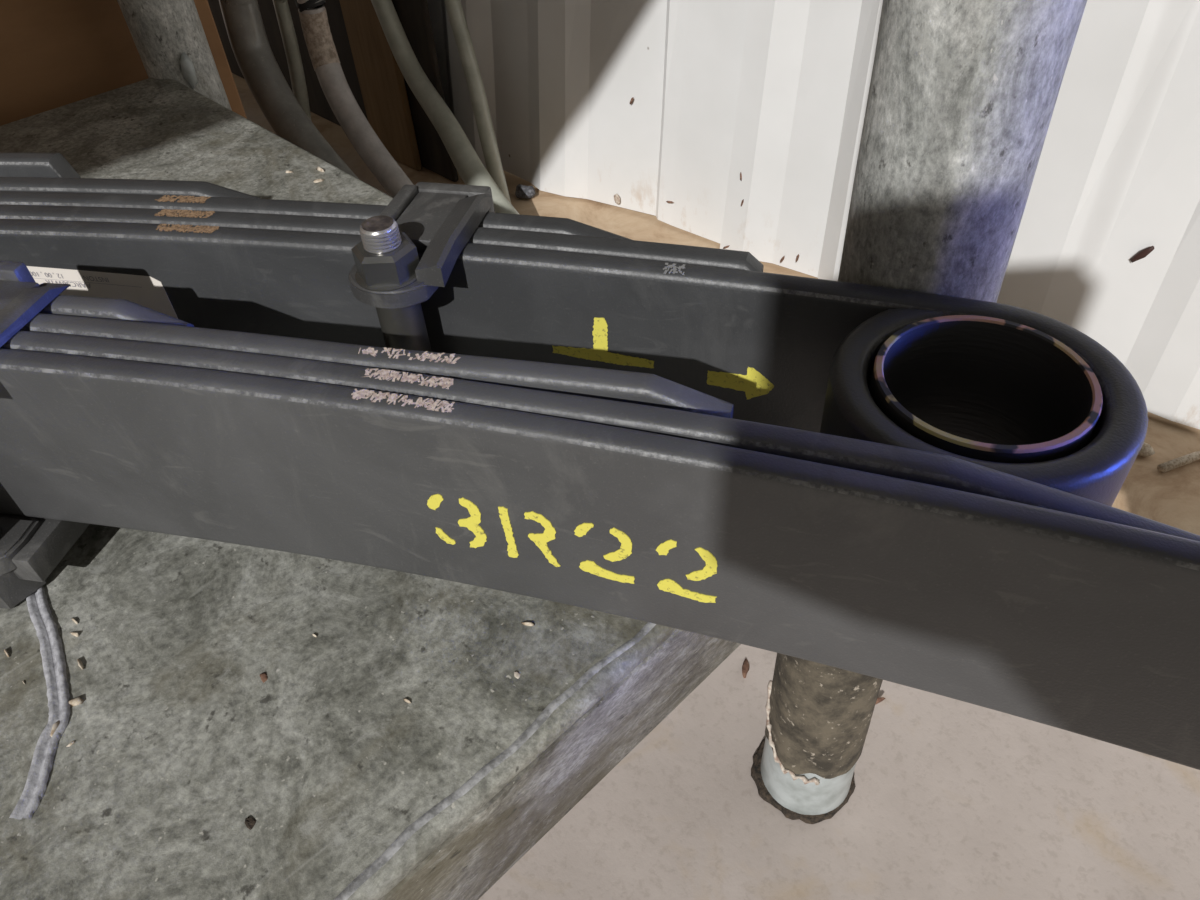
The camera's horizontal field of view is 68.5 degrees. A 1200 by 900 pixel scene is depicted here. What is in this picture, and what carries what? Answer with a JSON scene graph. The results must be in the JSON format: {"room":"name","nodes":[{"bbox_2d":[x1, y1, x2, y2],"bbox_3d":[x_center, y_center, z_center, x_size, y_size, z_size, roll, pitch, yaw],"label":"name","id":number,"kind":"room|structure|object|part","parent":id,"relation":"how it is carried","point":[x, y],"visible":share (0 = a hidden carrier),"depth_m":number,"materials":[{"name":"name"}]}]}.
{"room":"vehicle repair workshop","nodes":[
{"label":"vehicle repair workshop","id":0,"kind":"room"},
{"bbox_2d":[232,73,1199,899],"bbox_3d":[-1.172,0.761,0.350,5.200,0.001,7.000,-36,52,-29],"label":"floor","id":1,"kind":"structure","parent":0,"point":[951,799],"depth_m":0.73,"materials":[{"name":"concrete"}]},
{"bbox_2d":[0,0,246,125],"bbox_3d":[-1.182,-0.405,0.669,1.486,1.246,0.555,-36,52,-29],"label":"wooden panel","id":2,"kind":"object","parent":1,"relation":"on","point":[54,54],"visible":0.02,"depth_m":0.94,"materials":[{"name":"brown wood"}]},
{"bbox_2d":[219,0,359,179],"bbox_3d":[-0.260,-0.556,0.833,0.073,1.141,0.873,-31,50,-26],"label":"pipe","id":3,"kind":"object","parent":1,"relation":"on","point":[254,56],"visible":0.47,"depth_m":1.23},
{"bbox_2d":[273,0,311,120],"bbox_3d":[-0.534,-0.855,1.192,0.053,1.094,0.115,-36,52,-29],"label":"pipe","id":4,"kind":"object","parent":1,"relation":"on","point":[282,10],"visible":0.58,"depth_m":1.39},
{"bbox_2d":[207,0,457,181],"bbox_3d":[-0.812,-1.261,1.576,0.012,1.195,1.495,-36,52,-29],"label":"board","id":5,"kind":"object","parent":1,"relation":"on","point":[414,16],"visible":0.43,"depth_m":1.60,"materials":[{"name":"brown wood"}]},
{"bbox_2d":[295,0,413,197],"bbox_3d":[-0.309,-0.674,0.970,0.078,1.125,0.653,-32,50,-26],"label":"pipe","id":6,"kind":"object","parent":1,"relation":"on","point":[318,38],"visible":0.6,"depth_m":1.26,"materials":[{"name":"grey rubber"}]},
{"bbox_2d":[339,0,421,170],"bbox_3d":[-0.411,-0.961,1.267,0.014,1.145,0.140,-36,52,-29],"label":"plank","id":7,"kind":"object","parent":1,"relation":"on","point":[380,77],"visible":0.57,"depth_m":1.55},
{"bbox_2d":[371,0,518,213],"bbox_3d":[-0.345,-0.821,1.191,0.068,1.036,0.795,-35,51,-28],"label":"pipe","id":8,"kind":"object","parent":1,"relation":"on","point":[469,166],"visible":0.74,"depth_m":1.37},
{"bbox_2d":[444,0,510,202],"bbox_3d":[-0.290,-0.852,1.171,0.289,1.081,0.032,27,52,29],"label":"pipe","id":9,"kind":"object","parent":1,"relation":"on","point":[461,33],"visible":0.8,"depth_m":1.36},
{"bbox_2d":[515,184,535,197],"bbox_3d":[-0.129,-0.446,1.519,0.039,0.023,0.025,9,45,13],"label":"pebble","id":10,"kind":"object","parent":1,"relation":"on","point":[522,191],"visible":1,"depth_m":1.51,"materials":[{"name":"grey stone"}]},
{"bbox_2d":[0,0,1086,899],"bbox_3d":[-0.705,-0.309,-0.084,1.540,2.095,0.950,-36,52,-29],"label":"workbench","id":11,"kind":"object","parent":1,"relation":"on","point":[182,717],"visible":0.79,"depth_m":0.38,"materials":[{"name":"paint"}]},
{"bbox_3d":[-0.492,-0.914,0.481,0.072,2.021,0.072,-36,52,-29],"label":"upright post","id":12,"kind":"part","parent":11,"relation":"part of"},
{"bbox_2d":[0,153,1147,505],"bbox_3d":[-0.330,-0.080,0.490,1.112,0.141,0.188,7,45,12],"label":"spring","id":13,"kind":"object","parent":11,"relation":"on","point":[1026,394],"visible":0.7,"depth_m":0.41,"materials":[{"name":"paint"}]},
{"bbox_2d":[0,261,1199,769],"bbox_3d":[-0.238,0.035,0.354,1.487,0.153,0.203,9,45,14],"label":"spring","id":14,"kind":"object","parent":11,"relation":"on","point":[634,495],"visible":1,"depth_m":0.32,"materials":[{"name":"black paint"}]},
{"bbox_3d":[0.117,-0.506,0.005,0.072,2.021,0.072,-36,52,-29],"label":"upright post","id":15,"kind":"part","parent":11,"relation":"part of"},
{"bbox_2d":[742,659,748,677],"bbox_3d":[0.137,0.206,0.827,0.007,0.006,0.024,2,44,7],"label":"dead leaf","id":16,"kind":"object","parent":1,"relation":"on","point":[745,667],"visible":1,"depth_m":0.82,"materials":[{"name":"brown plant"}]},
{"bbox_2d":[875,697,885,704],"bbox_3d":[0.247,0.227,0.794,0.019,0.009,0.006,0,44,4],"label":"dead leaf","id":17,"kind":"object","parent":1,"relation":"on","point":[879,699],"visible":0.34,"depth_m":0.79,"materials":[{"name":"brown plant"}]},
{"bbox_2d":[1138,442,1154,456],"bbox_3d":[0.613,-0.002,1.001,0.017,0.017,0.032,-36,52,-29],"label":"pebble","id":18,"kind":"object","parent":1,"relation":"on","point":[1146,450],"visible":0.44,"depth_m":0.99,"materials":[{"name":"beige stone"}]},
{"bbox_2d":[1157,451,1199,472],"bbox_3d":[0.659,0.011,0.986,0.076,0.011,0.014,-13,44,-9],"label":"stick","id":19,"kind":"object","parent":1,"relation":"on","point":[1192,457],"visible":1,"depth_m":0.98,"materials":[{"name":"brown wood"}]},
{"bbox_2d":[427,0,1199,428],"bbox_3d":[0.138,-1.529,0.149,6.889,3.442,0.108,31,54,31],"label":"wall","id":20,"kind":"structure","parent":0,"point":[737,125],"depth_m":1.14,"materials":[{"name":"white metal"}]},
{"bbox_2d":[614,194,619,203],"bbox_3d":[0.028,-0.416,1.459,0.015,0.020,0.003,30,53,31],"label":"screw","id":21,"kind":"object","parent":20,"relation":"attached to","point":[616,196],"depth_m":1.46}
]}

